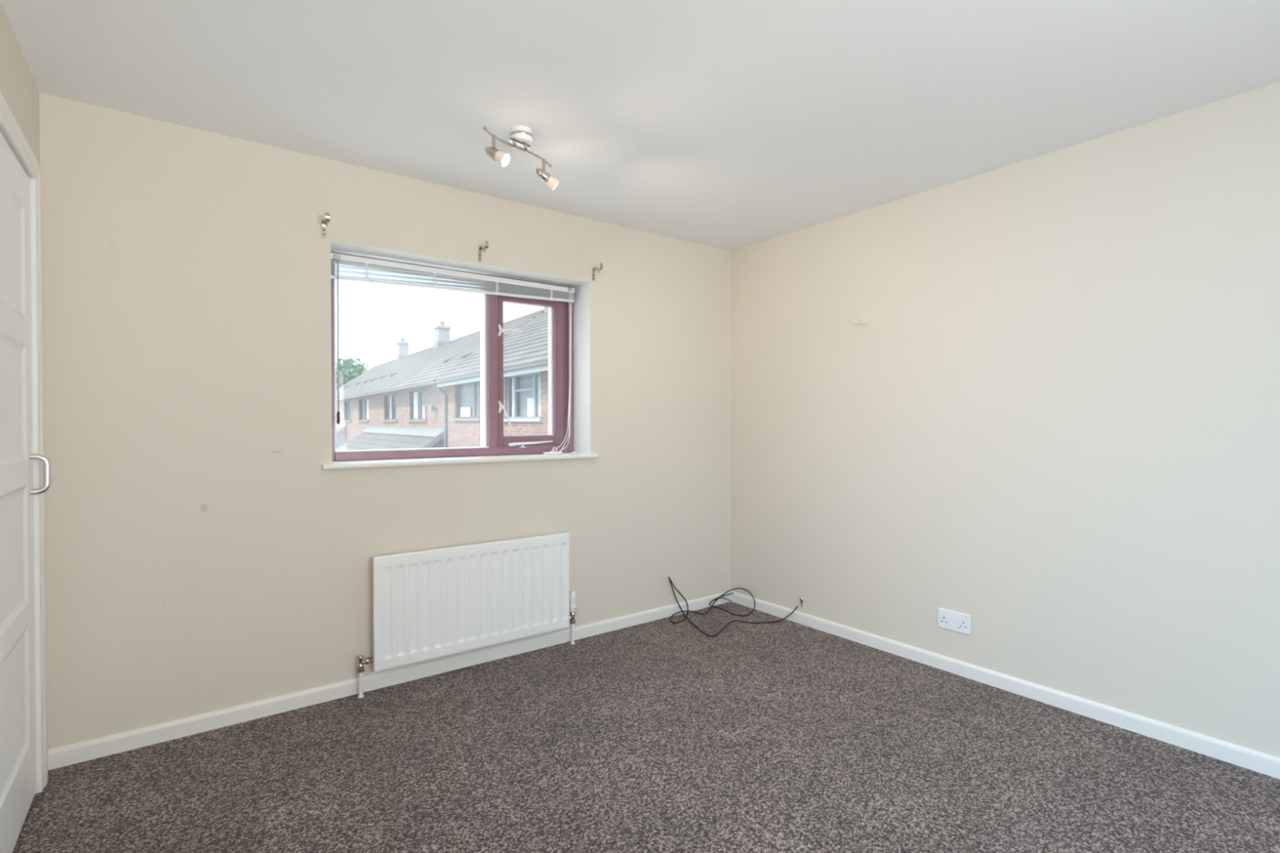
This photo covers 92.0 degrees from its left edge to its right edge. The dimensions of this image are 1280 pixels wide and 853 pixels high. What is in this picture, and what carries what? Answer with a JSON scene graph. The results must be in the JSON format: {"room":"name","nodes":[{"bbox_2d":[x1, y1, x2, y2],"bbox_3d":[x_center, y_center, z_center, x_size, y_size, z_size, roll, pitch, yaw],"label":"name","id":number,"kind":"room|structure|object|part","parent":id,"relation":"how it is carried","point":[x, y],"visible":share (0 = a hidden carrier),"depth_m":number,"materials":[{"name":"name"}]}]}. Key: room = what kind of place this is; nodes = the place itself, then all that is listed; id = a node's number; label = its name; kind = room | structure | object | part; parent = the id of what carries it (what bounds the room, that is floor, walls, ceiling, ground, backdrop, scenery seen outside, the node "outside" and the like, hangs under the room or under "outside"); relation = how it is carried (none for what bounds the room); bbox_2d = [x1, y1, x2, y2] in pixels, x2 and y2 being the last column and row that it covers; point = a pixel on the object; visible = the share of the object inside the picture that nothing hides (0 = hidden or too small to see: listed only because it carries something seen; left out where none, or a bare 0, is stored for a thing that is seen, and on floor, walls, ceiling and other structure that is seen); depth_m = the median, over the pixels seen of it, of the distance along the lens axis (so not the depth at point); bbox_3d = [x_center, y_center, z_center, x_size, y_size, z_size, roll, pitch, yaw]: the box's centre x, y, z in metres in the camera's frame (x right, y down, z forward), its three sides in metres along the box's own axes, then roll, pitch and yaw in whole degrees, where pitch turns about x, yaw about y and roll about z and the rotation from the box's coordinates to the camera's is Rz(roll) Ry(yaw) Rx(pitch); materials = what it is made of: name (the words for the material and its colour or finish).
{"room":"empty bedroom","nodes":[
{"label":"empty bedroom","id":0,"kind":"room"},
{"bbox_2d":[0,0,39,164],"bbox_3d":[-0.801,0.034,0.346,0.120,2.350,4.413,0,1,-37],"label":"wall","id":1,"kind":"structure","parent":0,"point":[18,87],"depth_m":1.85,"materials":[{"name":"beige paint"}]},
{"bbox_2d":[0,91,48,793],"bbox_3d":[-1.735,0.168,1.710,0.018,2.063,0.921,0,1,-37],"label":"trim","id":2,"kind":"structure","parent":1,"relation":"attached to","point":[9,126],"depth_m":2.02,"materials":[{"name":"white paint"}]},
{"bbox_3d":[-1.987,0.165,2.046,0.018,2.063,0.080,0,1,-37],"label":"leg","id":3,"kind":"part","parent":2,"relation":"part of","materials":[{"name":"white paint"}]},
{"bbox_2d":[0,131,51,852],"bbox_3d":[-1.739,0.196,1.707,0.088,1.982,0.757,0,1,-37],"label":"door","id":4,"kind":"structure","parent":1,"relation":"in","point":[18,779],"depth_m":1.81,"materials":[{"name":"white paint"}]},
{"bbox_3d":[-1.760,-0.738,1.685,0.039,0.114,0.547,0,1,-37],"label":"rail","id":5,"kind":"part","parent":4,"relation":"part of","materials":[{"name":"white paint"}]},
{"bbox_3d":[-1.759,-0.293,1.688,0.039,0.086,0.547,0,1,-37],"label":"rail","id":6,"kind":"part","parent":4,"relation":"part of","materials":[{"name":"white paint"}]},
{"bbox_3d":[-1.755,-0.508,1.690,0.027,0.344,0.547,0,1,-37],"label":"panel","id":7,"kind":"part","parent":4,"relation":"part of","materials":[{"name":"white paint"}]},
{"bbox_3d":[-1.758,0.146,1.692,0.039,0.078,0.547,0,1,-37],"label":"rail","id":8,"kind":"part","parent":4,"relation":"part of","materials":[{"name":"white paint"}]},
{"bbox_3d":[-1.754,-0.071,1.694,0.027,0.358,0.547,0,1,-37],"label":"panel","id":9,"kind":"part","parent":4,"relation":"part of","materials":[{"name":"white paint"}]},
{"bbox_3d":[-1.753,0.367,1.698,0.027,0.364,0.547,0,1,-37],"label":"panel","id":10,"kind":"part","parent":4,"relation":"part of","materials":[{"name":"white paint"}]},
{"bbox_3d":[-1.758,0.587,1.696,0.039,0.075,0.547,0,1,-37],"label":"rail","id":11,"kind":"part","parent":4,"relation":"part of","materials":[{"name":"white paint"}]},
{"bbox_3d":[-1.752,0.809,1.701,0.027,0.370,0.547,0,1,-37],"label":"panel","id":12,"kind":"part","parent":4,"relation":"part of","materials":[{"name":"white paint"}]},
{"bbox_3d":[-1.757,1.091,1.700,0.039,0.193,0.547,0,1,-37],"label":"rail","id":13,"kind":"part","parent":4,"relation":"part of","materials":[{"name":"white paint"}]},
{"bbox_3d":[-1.923,0.152,1.986,0.048,0.131,0.020,0,1,-37],"label":"pull handle","id":14,"kind":"part","parent":4,"relation":"part of","materials":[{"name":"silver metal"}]},
{"bbox_2d":[39,93,731,749],"bbox_3d":[-0.822,0.059,3.274,3.596,2.450,0.300,0,1,-37],"label":"wall","id":15,"kind":"structure","parent":0,"point":[202,556],"depth_m":2.54,"materials":[{"name":"beige painted plaster"}]},
{"bbox_2d":[321,212,329,237],"bbox_3d":[-1.341,-0.860,2.637,0.017,0.085,0.087,0,1,-37],"label":"bracket","id":16,"kind":"object","parent":15,"relation":"attached to","point":[326,220],"visible":1,"depth_m":2.66,"materials":[{"name":"metal"}]},
{"bbox_3d":[-1.366,-0.844,2.671,0.017,0.053,0.002,0,1,-37],"label":"wall plate","id":17,"kind":"part","parent":16,"relation":"part of","materials":[{"name":"metal"}]},
{"bbox_3d":[-1.341,-0.882,2.637,0.017,0.040,0.086,0,1,-37],"label":"hook arm","id":18,"kind":"part","parent":16,"relation":"part of","materials":[{"name":"metal"}]},
{"bbox_2d":[47,591,731,770],"bbox_3d":[-0.725,1.152,3.158,3.356,0.067,0.014,0,1,-37],"label":"baseboard","id":19,"kind":"structure","parent":15,"relation":"attached to","point":[63,756],"depth_m":2.69,"materials":[{"name":"white paint"}]},
{"bbox_2d":[321,240,598,470],"bbox_3d":[-0.886,-0.315,3.184,1.401,0.992,0.297,0,1,-37],"label":"window","id":20,"kind":"structure","parent":15,"relation":"in","point":[516,447],"depth_m":3.37,"materials":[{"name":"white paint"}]},
{"bbox_2d":[330,252,577,454],"bbox_3d":[-0.873,-0.318,3.153,1.302,0.954,0.126,0,1,-37],"label":"blind","id":21,"kind":"object","parent":20,"relation":"attached to","point":[555,293],"visible":0.98,"depth_m":3.10,"materials":[{"name":"white plastic"}]},
{"bbox_3d":[-1.276,-0.722,2.885,0.018,0.092,0.006,0,1,-37],"label":"ladder cord","id":22,"kind":"part","parent":21,"relation":"part of","materials":[{"name":"white fabric"}]},
{"bbox_3d":[-1.023,-0.729,3.075,0.018,0.084,0.006,0,1,-37],"label":"ladder cord","id":23,"kind":"part","parent":21,"relation":"part of","materials":[{"name":"white fabric"}]},
{"bbox_3d":[-0.902,-0.701,3.186,1.288,0.048,0.025,0,1,-37],"label":"rail","id":24,"kind":"part","parent":21,"relation":"part of","materials":[{"name":"white plastic"}]},
{"bbox_3d":[-0.758,-0.736,3.273,0.018,0.074,0.006,0,1,-37],"label":"ladder cord","id":25,"kind":"part","parent":21,"relation":"part of","materials":[{"name":"white fabric"}]},
{"bbox_3d":[-0.498,-0.742,3.467,0.018,0.065,0.006,0,1,-37],"label":"ladder cord","id":26,"kind":"part","parent":21,"relation":"part of","materials":[{"name":"white fabric"}]},
{"bbox_3d":[-0.479,0.147,3.403,0.121,0.014,0.050,0,1,-37],"label":"lift cord","id":27,"kind":"part","parent":21,"relation":"part of","materials":[{"name":"white fabric"}]},
{"bbox_3d":[-0.456,-0.031,3.447,0.017,0.373,0.213,0,1,37],"label":"lift cord","id":28,"kind":"part","parent":21,"relation":"part of","materials":[{"name":"white fabric"}]},
{"bbox_3d":[-0.457,-0.313,3.469,0.012,0.935,0.184,0,1,39],"label":"lift cord","id":29,"kind":"part","parent":21,"relation":"part of","materials":[{"name":"white fabric"}]},
{"bbox_3d":[-0.428,-0.313,3.486,0.013,0.935,0.132,0,1,31],"label":"lift cord","id":30,"kind":"part","parent":21,"relation":"part of","materials":[{"name":"white fabric"}]},
{"bbox_3d":[-0.862,0.170,3.157,1.401,0.022,0.220,0,1,-37],"label":"sill","id":31,"kind":"part","parent":20,"relation":"part of","materials":[{"name":"white paint"}]},
{"bbox_3d":[-0.625,-0.333,3.503,0.410,0.885,0.055,0,1,-37],"label":"sash","id":32,"kind":"part","parent":20,"relation":"part of","materials":[{"name":"brown wood"}]},
{"bbox_2d":[373,532,569,671],"bbox_3d":[-0.799,0.828,3.057,0.992,0.509,0.082,0,1,-37],"label":"radiator","id":33,"kind":"object","parent":15,"relation":"attached to","point":[428,604],"visible":1,"depth_m":2.98,"materials":[{"name":"white metal"}]},
{"bbox_2d":[356,654,373,697],"bbox_3d":[-1.210,1.098,2.735,0.075,0.181,0.033,0,1,-37],"label":"radiator valve","id":34,"kind":"object","parent":33,"relation":"attached to","point":[360,668],"visible":0.99,"depth_m":2.71,"materials":[{"name":"white metal"}]},
{"bbox_2d":[569,591,576,644],"bbox_3d":[-0.373,1.034,3.360,0.036,0.286,0.037,0,1,-37],"label":"radiator valve","id":35,"kind":"object","parent":33,"relation":"attached to","point":[572,594],"visible":0.93,"depth_m":3.34,"materials":[{"name":"white plastic"}]},
{"bbox_2d":[478,240,488,262],"bbox_3d":[-0.775,-0.869,3.061,0.019,0.085,0.087,0,1,-38],"label":"bracket","id":36,"kind":"object","parent":15,"relation":"attached to","point":[486,243],"visible":1,"depth_m":3.08,"materials":[{"name":"metal"}]},
{"bbox_3d":[-0.801,-0.853,3.094,0.017,0.053,0.002,2,-1,-37],"label":"wall plate","id":37,"kind":"part","parent":36,"relation":"part of","materials":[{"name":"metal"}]},
{"bbox_3d":[-0.774,-0.891,3.061,0.017,0.040,0.086,2,-1,-37],"label":"hook arm","id":38,"kind":"part","parent":36,"relation":"part of","materials":[{"name":"metal"}]},
{"bbox_2d":[591,262,603,280],"bbox_3d":[-0.238,-0.867,3.462,0.019,0.085,0.087,0,1,-36],"label":"bracket","id":39,"kind":"object","parent":15,"relation":"attached to","point":[601,264],"visible":1,"depth_m":3.49,"materials":[{"name":"metal"}]},
{"bbox_3d":[-0.263,-0.851,3.497,0.017,0.053,0.002,-3,2,-37],"label":"wall plate","id":40,"kind":"part","parent":39,"relation":"part of","materials":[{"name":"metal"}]},
{"bbox_3d":[-0.238,-0.889,3.462,0.017,0.040,0.086,-3,2,-37],"label":"hook arm","id":41,"kind":"part","parent":39,"relation":"part of","materials":[{"name":"metal"}]},
{"bbox_2d":[0,0,1279,251],"bbox_3d":[0.534,-1.228,1.448,3.596,0.150,4.833,0,1,-37],"label":"ceiling","id":42,"kind":"structure","parent":0,"point":[728,125],"depth_m":2.07,"materials":[{"name":"white paint"}]},
{"bbox_2d":[482,125,558,190],"bbox_3d":[-0.460,-1.068,2.426,0.091,0.183,0.403,0,1,36],"label":"ceiling spotlight","id":43,"kind":"object","parent":42,"relation":"attached to","point":[521,138],"visible":1,"depth_m":2.39,"materials":[{"name":"silver metal"}]},
{"bbox_3d":[-0.550,-1.072,2.326,0.015,0.048,0.015,0,1,-37],"label":"stem","id":44,"kind":"part","parent":43,"relation":"part of","materials":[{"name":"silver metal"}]},
{"bbox_3d":[-0.519,-1.005,2.317,0.059,0.059,0.051,0,0,-1],"label":"bulb","id":45,"kind":"part","parent":43,"relation":"part of","materials":[{"name":"white glass"}]},
{"bbox_3d":[-0.469,-1.108,2.422,0.052,0.004,0.116,0,1,28],"label":"mounting plate","id":46,"kind":"part","parent":43,"relation":"part of","materials":[{"name":"silver metal"}]},
{"bbox_3d":[-0.395,-1.074,2.541,0.015,0.048,0.015,0,1,-37],"label":"stem","id":47,"kind":"part","parent":43,"relation":"part of","materials":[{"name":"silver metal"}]},
{"bbox_3d":[-0.367,-1.008,2.559,0.058,0.059,0.052,0,1,-37],"label":"bulb","id":48,"kind":"part","parent":43,"relation":"part of","materials":[{"name":"white glass"}]},
{"bbox_2d":[12,601,1279,852],"bbox_3d":[0.539,1.272,1.470,3.596,0.150,4.833,0,1,-37],"label":"floor","id":49,"kind":"structure","parent":0,"point":[661,735],"depth_m":2.14,"materials":[{"name":"brown carpet"}]},
{"bbox_2d":[668,576,797,636],"bbox_3d":[0.540,1.051,3.733,0.591,0.254,0.564,0,1,-37],"label":"loose cable","id":50,"kind":"object","parent":49,"relation":"on","point":[669,579],"visible":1,"depth_m":3.83,"materials":[{"name":"black plastic"}]},
{"bbox_2d":[730,81,1279,757],"bbox_3d":[1.982,0.011,2.428,0.120,2.350,4.413,0,1,-37],"label":"wall","id":51,"kind":"structure","parent":0,"point":[1051,421],"depth_m":2.63,"materials":[{"name":"beige paint"}]},
{"bbox_2d":[853,320,866,324],"bbox_3d":[1.181,-0.560,3.322,0.084,0.027,0.025,0,1,-37],"label":"peg","id":52,"kind":"object","parent":51,"relation":"attached to","point":[863,322],"visible":1,"depth_m":3.31,"materials":[{"name":"white plastic"}]},
{"bbox_2d":[937,608,971,635],"bbox_3d":[1.505,0.934,2.964,0.014,0.093,0.156,0,1,-37],"label":"wall socket","id":53,"kind":"object","parent":51,"relation":"attached to","point":[958,622],"visible":1,"depth_m":2.96,"materials":[{"name":"white plastic"}]},
{"bbox_2d":[731,591,1279,778],"bbox_3d":[1.935,1.153,2.392,0.014,0.067,4.399,0,1,-37],"label":"baseboard","id":54,"kind":"structure","parent":51,"relation":"attached to","point":[1243,757],"depth_m":2.63,"materials":[{"name":"white paint"}]},
{"label":"outside","id":55,"kind":"structure","parent":0,"visible":0},
{"bbox_3d":[-32.000,3.565,59.491,140.000,0.200,126.437,0,1,-37],"label":"ground","id":56,"kind":"structure","parent":55,"visible":0},
{"bbox_2d":[335,357,368,389],"bbox_3d":[-29.152,-1.479,55.680,9.668,9.959,9.393,0,1,-37],"label":"tree","id":57,"kind":"object","parent":56,"relation":"on","point":[348,371],"visible":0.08,"depth_m":56.11,"materials":[{"name":"green plant"}]},
{"bbox_2d":[335,299,543,461],"bbox_3d":[-13.288,-1.833,36.301,10.830,10.920,31.200,0,1,-35],"label":"house","id":58,"kind":"structure","parent":56,"relation":"on","point":[396,403],"depth_m":28.55,"materials":[{"name":"red brick"}]},
{"bbox_3d":[-14.995,-0.294,33.535,0.130,0.075,2.870,0,1,-35],"label":"window sill","id":59,"kind":"part","parent":58,"relation":"part of","materials":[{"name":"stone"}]},
{"bbox_2d":[367,399,368,419],"bbox_3d":[-14.662,-0.930,33.349,0.032,1.090,0.406,0,1,-35],"label":"curtain","id":60,"kind":"object","parent":58,"relation":"hanging from","point":[367,399],"depth_m":33.30,"materials":[{"name":"grey fabric"}]},
{"bbox_3d":[-11.530,-0.258,28.552,0.130,0.075,2.710,0,1,-35],"label":"window sill","id":61,"kind":"part","parent":58,"relation":"part of","materials":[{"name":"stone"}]},
{"bbox_2d":[390,395,393,418],"bbox_3d":[-11.609,-0.899,28.958,0.032,1.090,0.510,0,1,-35],"label":"curtain","id":62,"kind":"object","parent":58,"relation":"hanging from","point":[390,395],"depth_m":29.15,"materials":[{"name":"grey fabric"}]},
{"bbox_2d":[413,391,417,418],"bbox_3d":[-9.263,-0.875,25.585,0.032,1.090,0.615,0,1,-35],"label":"curtain","id":63,"kind":"object","parent":58,"relation":"hanging from","point":[415,393],"depth_m":25.60,"materials":[{"name":"grey fabric"}]},
{"bbox_3d":[-8.918,-0.231,24.796,0.130,0.075,2.620,0,1,-35],"label":"window sill","id":64,"kind":"part","parent":58,"relation":"part of","materials":[{"name":"stone"}]},
{"bbox_2d":[422,404,425,418],"bbox_3d":[-8.581,-0.595,24.608,0.032,0.545,0.295,0,1,-35],"label":"curtain","id":65,"kind":"object","parent":58,"relation":"hanging from","point":[424,406],"depth_m":24.61,"materials":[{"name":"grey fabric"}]},
{"bbox_2d":[429,405,437,411],"bbox_3d":[-7.557,-0.668,22.633,0.240,0.200,0.240,0,1,-35],"label":"lamp","id":66,"kind":"object","parent":58,"relation":"attached to","point":[432,408],"depth_m":22.58,"materials":[{"name":"grey plastic"}]},
{"bbox_2d":[431,306,548,457],"bbox_3d":[0.425,-1.096,18.285,8.890,9.700,14.553,0,1,-35],"label":"house","id":67,"kind":"structure","parent":56,"relation":"on","point":[526,360],"depth_m":18.06,"materials":[{"name":"red brick"}]},
{"bbox_2d":[460,406,471,417],"bbox_3d":[-5.811,-0.487,20.624,0.032,0.327,0.956,0,1,-35],"label":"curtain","id":68,"kind":"object","parent":67,"relation":"hanging from","point":[465,411],"depth_m":20.64,"materials":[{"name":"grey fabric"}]},
{"bbox_3d":[-5.610,-0.227,20.038,0.130,0.075,2.550,0,1,-35],"label":"window sill","id":69,"kind":"part","parent":67,"relation":"part of","materials":[{"name":"stone"}]},
{"bbox_2d":[511,377,517,417],"bbox_3d":[-3.497,-0.815,17.291,0.032,1.090,0.339,0,1,-35],"label":"curtain","id":70,"kind":"object","parent":67,"relation":"hanging from","point":[517,377],"depth_m":17.36,"materials":[{"name":"grey fabric"}]},
{"bbox_3d":[-3.152,-0.171,16.503,0.130,0.075,2.420,0,1,-35],"label":"window sill","id":71,"kind":"part","parent":67,"relation":"part of","materials":[{"name":"grey"}]},
{"bbox_2d":[527,398,533,416],"bbox_3d":[-2.896,-0.509,16.431,0.032,0.490,0.407,0,1,-35],"label":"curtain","id":72,"kind":"object","parent":67,"relation":"hanging from","point":[530,401],"depth_m":16.45,"materials":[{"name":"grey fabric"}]},
{"bbox_2d":[537,373,540,416],"bbox_3d":[-2.542,-0.805,15.918,0.032,1.090,0.520,0,1,-35],"label":"curtain","id":73,"kind":"object","parent":67,"relation":"hanging from","point":[539,375],"depth_m":16.02,"materials":[{"name":"grey fabric"}]}
]}

